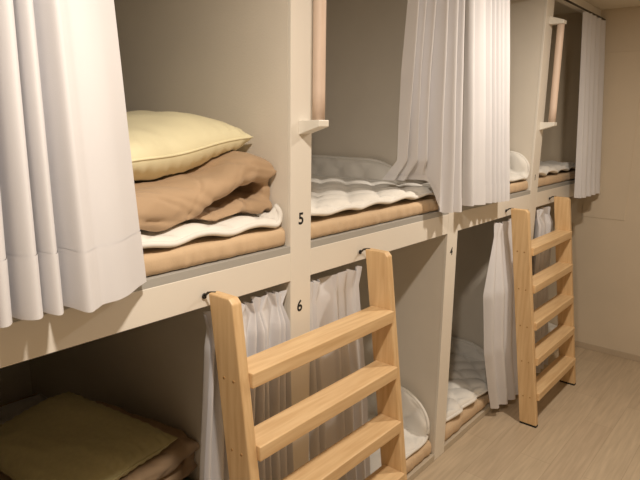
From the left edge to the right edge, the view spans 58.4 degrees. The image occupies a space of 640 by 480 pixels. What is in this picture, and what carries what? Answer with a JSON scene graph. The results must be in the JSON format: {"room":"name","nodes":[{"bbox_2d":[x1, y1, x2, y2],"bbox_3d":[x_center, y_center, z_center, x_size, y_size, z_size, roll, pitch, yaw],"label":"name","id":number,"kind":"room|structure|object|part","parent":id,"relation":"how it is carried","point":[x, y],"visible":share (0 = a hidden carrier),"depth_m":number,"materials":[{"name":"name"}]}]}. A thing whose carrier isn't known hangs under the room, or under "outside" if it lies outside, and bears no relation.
{"room":"dormitory","nodes":[
{"label":"dormitory","id":0,"kind":"room"},
{"bbox_2d":[0,360,32,405],"bbox_3d":[-1.538,-0.253,3.325,0.100,2.410,5.690,10,15,39],"label":"wall","id":1,"kind":"structure","parent":0,"point":[15,380],"depth_m":3.25,"materials":[{"name":"paper"}]},
{"bbox_2d":[413,346,639,479],"bbox_3d":[0.011,1.231,2.363,4.100,0.060,5.790,10,15,39],"label":"floor","id":2,"kind":"structure","parent":0,"point":[589,429],"depth_m":3.09,"materials":[{"name":"laminate"}]},
{"bbox_2d":[0,0,600,479],"bbox_3d":[-0.187,-0.212,3.205,2.132,2.410,4.145,10,15,39],"label":"bunk bed","id":3,"kind":"object","parent":2,"relation":"on","point":[302,78],"visible":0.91,"depth_m":2.29,"materials":[{"name":"beige laminate"}]},
{"bbox_2d":[0,393,36,406],"bbox_3d":[-1.171,1.123,2.319,1.975,0.070,0.936,10,15,39],"label":"mattress","id":4,"kind":"object","parent":3,"relation":"on","point":[36,393],"visible":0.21,"depth_m":3.21,"materials":[{"name":"beige fabric"}]},
{"bbox_2d":[0,393,46,424],"bbox_3d":[-1.141,1.068,2.286,1.904,0.046,0.919,10,15,39],"label":"pad","id":5,"kind":"object","parent":4,"relation":"on","point":[8,412],"visible":0.11,"depth_m":3.04,"materials":[{"name":"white fabric"}]},
{"bbox_2d":[0,401,199,479],"bbox_3d":[-0.971,0.946,2.138,0.671,0.285,0.849,8,14,29],"label":"duvet","id":6,"kind":"object","parent":5,"relation":"on","point":[176,461],"visible":0.23,"depth_m":2.22,"materials":[{"name":"brown fabric"}]},
{"bbox_2d":[0,391,177,479],"bbox_3d":[-0.956,0.763,2.177,0.665,0.139,0.475,8,14,30],"label":"pillow","id":7,"kind":"object","parent":6,"relation":"on","point":[65,436],"visible":1,"depth_m":2.10,"materials":[{"name":"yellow fabric"}]},
{"bbox_2d":[0,282,286,368],"bbox_3d":[-0.412,0.205,1.485,0.006,0.006,0.947,10,15,39],"label":"curtain rod","id":8,"kind":"object","parent":3,"relation":"attached to","point":[286,282],"visible":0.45,"depth_m":1.38,"materials":[{"name":"metal"}]},
{"bbox_2d":[199,290,293,479],"bbox_3d":[-0.224,0.719,1.770,0.100,1.092,0.411,10,15,39],"label":"curtain","id":9,"kind":"object","parent":8,"relation":"hanging from","point":[266,323],"visible":0.63,"depth_m":1.74,"materials":[{"name":"white fabric"}]},
{"bbox_3d":[-0.411,0.156,1.474,0.035,0.091,0.947,10,15,39],"label":"rail","id":10,"kind":"part","parent":3,"relation":"part of","materials":[{"name":"beige laminate"}]},
{"bbox_2d":[143,226,284,275],"bbox_3d":[-1.156,-0.078,2.065,1.977,0.058,0.936,10,15,39],"label":"mattress","id":11,"kind":"object","parent":3,"relation":"on","point":[200,250],"visible":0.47,"depth_m":1.58,"materials":[{"name":"beige fabric"}]},
{"bbox_2d":[139,204,282,248],"bbox_3d":[-1.126,-0.141,2.031,1.904,0.073,0.921,10,15,39],"label":"pad","id":12,"kind":"object","parent":11,"relation":"on","point":[184,232],"visible":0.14,"depth_m":1.59,"materials":[{"name":"white fabric"}]},
{"bbox_2d":[134,151,276,231],"bbox_3d":[-0.574,-0.171,1.741,0.630,0.197,0.653,10,15,39],"label":"duvet","id":13,"kind":"object","parent":12,"relation":"on","point":[227,184],"visible":0.49,"depth_m":1.64,"materials":[{"name":"brown fabric"}]},
{"bbox_2d":[126,110,252,180],"bbox_3d":[-0.627,-0.309,1.826,0.665,0.206,0.502,10,15,38],"label":"pillow","id":14,"kind":"object","parent":13,"relation":"on","point":[164,143],"visible":0.53,"depth_m":1.65,"materials":[{"name":"beige fabric"}]},
{"bbox_3d":[-0.067,0.074,1.858,0.014,2.410,0.097,10,15,39],"label":"post","id":15,"kind":"part","parent":3,"relation":"part of","materials":[{"name":"beige laminate"}]},
{"bbox_2d":[311,195,438,238],"bbox_3d":[-0.481,-0.235,2.852,1.977,0.054,0.946,10,15,39],"label":"mattress","id":16,"kind":"object","parent":3,"relation":"on","point":[345,220],"visible":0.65,"depth_m":2.15,"materials":[{"name":"beige fabric"}]},
{"bbox_2d":[311,154,433,215],"bbox_3d":[-0.455,-0.337,2.805,1.904,0.144,0.940,10,15,39],"label":"duvet","id":17,"kind":"object","parent":16,"relation":"on","point":[338,183],"visible":0.29,"depth_m":2.52,"materials":[{"name":"white fabric"}]},
{"bbox_2d":[312,235,442,274],"bbox_3d":[0.263,0.047,2.272,0.006,0.006,0.956,10,15,39],"label":"curtain rod","id":18,"kind":"object","parent":3,"relation":"attached to","point":[442,235],"visible":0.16,"depth_m":2.22,"materials":[{"name":"metal"}]},
{"bbox_2d":[309,266,369,479],"bbox_3d":[0.085,0.645,2.145,0.111,1.088,0.341,10,15,39],"label":"curtain","id":19,"kind":"object","parent":18,"relation":"hanging from","point":[335,297],"visible":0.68,"depth_m":2.09,"materials":[{"name":"white fabric"}]},
{"bbox_3d":[0.263,-0.002,2.261,0.035,0.091,0.956,10,15,39],"label":"rail","id":20,"kind":"part","parent":3,"relation":"part of","materials":[{"name":"beige laminate"}]},
{"bbox_2d":[406,440,430,472],"bbox_3d":[-0.496,0.964,3.106,1.975,0.070,0.946,10,15,39],"label":"mattress","id":21,"kind":"object","parent":3,"relation":"on","point":[419,455],"visible":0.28,"depth_m":2.75,"materials":[{"name":"beige fabric"}]},
{"bbox_2d":[367,386,429,474],"bbox_3d":[-0.474,0.810,3.048,1.895,0.244,0.928,10,15,39],"label":"pad","id":22,"kind":"object","parent":21,"relation":"on","point":[416,424],"visible":0.06,"depth_m":2.82,"materials":[{"name":"white fabric"}]},
{"bbox_3d":[0.611,-0.085,2.650,0.014,2.410,0.101,10,15,39],"label":"post","id":23,"kind":"part","parent":3,"relation":"part of","materials":[{"name":"beige laminate"}]},
{"bbox_2d":[445,391,489,439],"bbox_3d":[0.176,0.806,3.891,1.975,0.070,0.875,10,15,39],"label":"mattress","id":24,"kind":"object","parent":3,"relation":"on","point":[453,425],"visible":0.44,"depth_m":3.13,"materials":[{"name":"beige fabric"}]},
{"bbox_2d":[446,336,487,421],"bbox_3d":[0.204,0.701,3.841,1.908,0.149,0.870,10,15,39],"label":"pad","id":25,"kind":"object","parent":24,"relation":"on","point":[467,380],"visible":0.18,"depth_m":3.44,"materials":[{"name":"white fabric"}]},
{"bbox_3d":[0.928,-0.159,3.037,0.035,0.091,0.909,10,15,39],"label":"rail","id":26,"kind":"part","parent":3,"relation":"part of","materials":[{"name":"beige laminate"}]},
{"bbox_2d":[510,180,527,192],"bbox_3d":[0.179,-0.391,3.623,1.977,0.056,0.883,10,15,39],"label":"mattress","id":27,"kind":"object","parent":3,"relation":"on","point":[520,185],"visible":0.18,"depth_m":3.23,"materials":[{"name":"beige fabric"}]},
{"bbox_2d":[510,151,529,181],"bbox_3d":[0.212,-0.499,3.582,1.906,0.160,0.888,10,15,39],"label":"pad","id":28,"kind":"object","parent":27,"relation":"on","point":[519,165],"visible":0.02,"depth_m":3.33,"materials":[{"name":"white fabric"}]},
{"bbox_3d":[1.265,-0.239,3.413,0.014,2.410,0.113,10,15,39],"label":"post","id":29,"kind":"part","parent":3,"relation":"part of","materials":[{"name":"beige laminate"}]},
{"bbox_3d":[1.590,-0.314,3.809,0.035,0.091,0.922,10,15,39],"label":"rail","id":30,"kind":"part","parent":3,"relation":"part of","materials":[{"name":"beige laminate"}]},
{"bbox_2d":[538,169,574,186],"bbox_3d":[0.845,-0.546,4.400,1.977,0.054,0.910,10,15,39],"label":"mattress","id":31,"kind":"object","parent":3,"relation":"on","point":[550,178],"visible":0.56,"depth_m":3.73,"materials":[{"name":"beige fabric"}]},
{"bbox_2d":[539,160,575,175],"bbox_3d":[0.874,-0.603,4.364,1.908,0.056,0.904,10,15,39],"label":"pad","id":32,"kind":"object","parent":31,"relation":"on","point":[550,166],"visible":0.19,"depth_m":3.81,"materials":[{"name":"white fabric"}]},
{"bbox_3d":[1.603,-1.468,3.565,0.035,0.060,0.922,10,15,39],"label":"header rail","id":33,"kind":"part","parent":3,"relation":"part of","materials":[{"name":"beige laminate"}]},
{"bbox_2d":[564,0,605,19],"bbox_3d":[1.639,-1.425,3.543,0.012,0.012,0.922,10,15,39],"label":"curtain rod","id":34,"kind":"object","parent":3,"relation":"attached to","point":[568,1],"visible":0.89,"depth_m":3.52,"materials":[{"name":"metal"}]},
{"bbox_2d":[574,12,605,197],"bbox_3d":[1.800,-0.873,3.794,0.129,1.155,0.436,10,15,39],"label":"curtain","id":35,"kind":"object","parent":34,"relation":"hanging from","point":[591,87],"visible":1,"depth_m":3.75,"materials":[{"name":"white fabric"}]},
{"bbox_3d":[-0.361,-0.955,1.208,0.012,0.012,0.947,10,15,39],"label":"curtain rod","id":36,"kind":"object","parent":3,"relation":"attached to","visible":0},
{"bbox_2d":[0,0,146,327],"bbox_3d":[-0.536,-0.373,1.074,0.095,1.072,0.470,10,15,39],"label":"curtain","id":37,"kind":"object","parent":36,"relation":"hanging from","point":[70,236],"visible":1,"depth_m":1.13,"materials":[{"name":"white fabric"}]},
{"bbox_3d":[0.978,-1.270,2.771,0.012,0.012,0.909,10,15,39],"label":"curtain rod","id":38,"kind":"object","parent":3,"relation":"attached to","visible":0},
{"bbox_2d":[462,0,509,205],"bbox_3d":[0.797,-0.691,2.647,0.069,1.070,0.541,11,16,41],"label":"curtain","id":39,"kind":"object","parent":38,"relation":"hanging from","point":[486,73],"visible":0.99,"depth_m":2.60,"materials":[{"name":"white fabric"}]},
{"bbox_3d":[1.589,-0.265,3.820,0.006,0.006,0.922,10,15,39],"label":"curtain rod","id":40,"kind":"object","parent":3,"relation":"attached to","visible":0},
{"bbox_2d":[532,206,552,372],"bbox_3d":[1.422,0.333,3.692,0.099,1.090,0.314,10,15,39],"label":"curtain","id":41,"kind":"object","parent":40,"relation":"hanging from","point":[543,220],"visible":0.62,"depth_m":3.65,"materials":[{"name":"white fabric"}]},
{"bbox_3d":[0.830,0.653,4.654,1.975,0.070,0.910,10,15,39],"label":"mattress","id":42,"kind":"object","parent":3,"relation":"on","visible":0},
{"bbox_2d":[548,322,556,332],"bbox_3d":[0.858,0.599,4.619,1.904,0.046,0.904,10,15,39],"label":"pad","id":43,"kind":"object","parent":42,"relation":"on","point":[551,326],"visible":0.02,"depth_m":4.32,"materials":[{"name":"white fabric"}]},
{"bbox_3d":[0.927,-0.109,3.048,0.006,0.006,0.909,10,15,39],"label":"curtain rod","id":44,"kind":"object","parent":3,"relation":"attached to","visible":0},
{"bbox_2d":[483,218,517,408],"bbox_3d":[1.071,0.416,3.257,0.122,1.075,0.521,10,15,39],"label":"curtain","id":45,"kind":"object","parent":44,"relation":"hanging from","point":[500,349],"visible":0.64,"depth_m":3.17,"materials":[{"name":"white fabric"}]},
{"bbox_2d":[202,248,406,479],"bbox_3d":[0.017,0.688,1.871,0.273,1.206,0.753,10,15,39],"label":"ladder","id":46,"kind":"object","parent":2,"relation":"on","point":[247,444],"visible":1,"depth_m":1.78,"materials":[{"name":"brown wood"}]},
{"bbox_2d":[505,196,575,427],"bbox_3d":[1.330,0.379,3.402,0.273,1.206,0.722,10,15,39],"label":"ladder","id":47,"kind":"object","parent":2,"relation":"on","point":[531,388],"visible":1,"depth_m":3.23,"materials":[{"name":"brown wood"}]},
{"bbox_2d":[533,6,639,355],"bbox_3d":[1.855,-0.407,4.243,4.100,2.410,0.100,10,15,39],"label":"wall","id":48,"kind":"structure","parent":0,"point":[605,252],"depth_m":4.13,"materials":[{"name":"paint"}]},
{"bbox_2d":[575,340,639,361],"bbox_3d":[2.630,0.911,3.773,1.949,0.043,0.008,10,15,39],"label":"baseboard","id":49,"kind":"structure","parent":48,"relation":"attached to","point":[577,343],"depth_m":4.20,"materials":[{"name":"beige wood"}]},
{"bbox_2d":[582,51,639,220],"bbox_3d":[2.023,-0.710,3.969,0.284,1.136,0.004,10,15,39],"label":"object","id":50,"kind":"structure","parent":48,"relation":"attached to","point":[621,93],"depth_m":3.94,"materials":[{"name":"wood"}]},
{"bbox_2d":[603,8,639,51],"bbox_3d":[2.664,-1.285,3.306,1.934,0.266,0.002,10,15,39],"label":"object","id":51,"kind":"structure","parent":48,"relation":"attached to","point":[622,33],"depth_m":3.83,"materials":[{"name":"wood"}]},
{"bbox_2d":[553,0,639,14],"bbox_3d":[0.040,-1.186,1.852,4.100,0.060,5.790,10,15,39],"label":"ceiling","id":52,"kind":"structure","parent":0,"point":[559,8],"depth_m":3.73,"materials":[{"name":"paint"}]},
{"bbox_3d":[0.313,-1.113,1.995,0.012,0.012,0.956,10,15,39],"label":"curtain rod","id":53,"kind":"object","parent":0,"visible":0},
{"bbox_2d":[382,0,464,212],"bbox_3d":[0.472,-0.619,2.280,0.375,1.065,0.247,-2,12,-13],"label":"curtain","id":54,"kind":"object","parent":53,"relation":"hanging from","point":[429,150],"visible":1,"depth_m":2.31,"materials":[{"name":"white fabric"}]}
]}

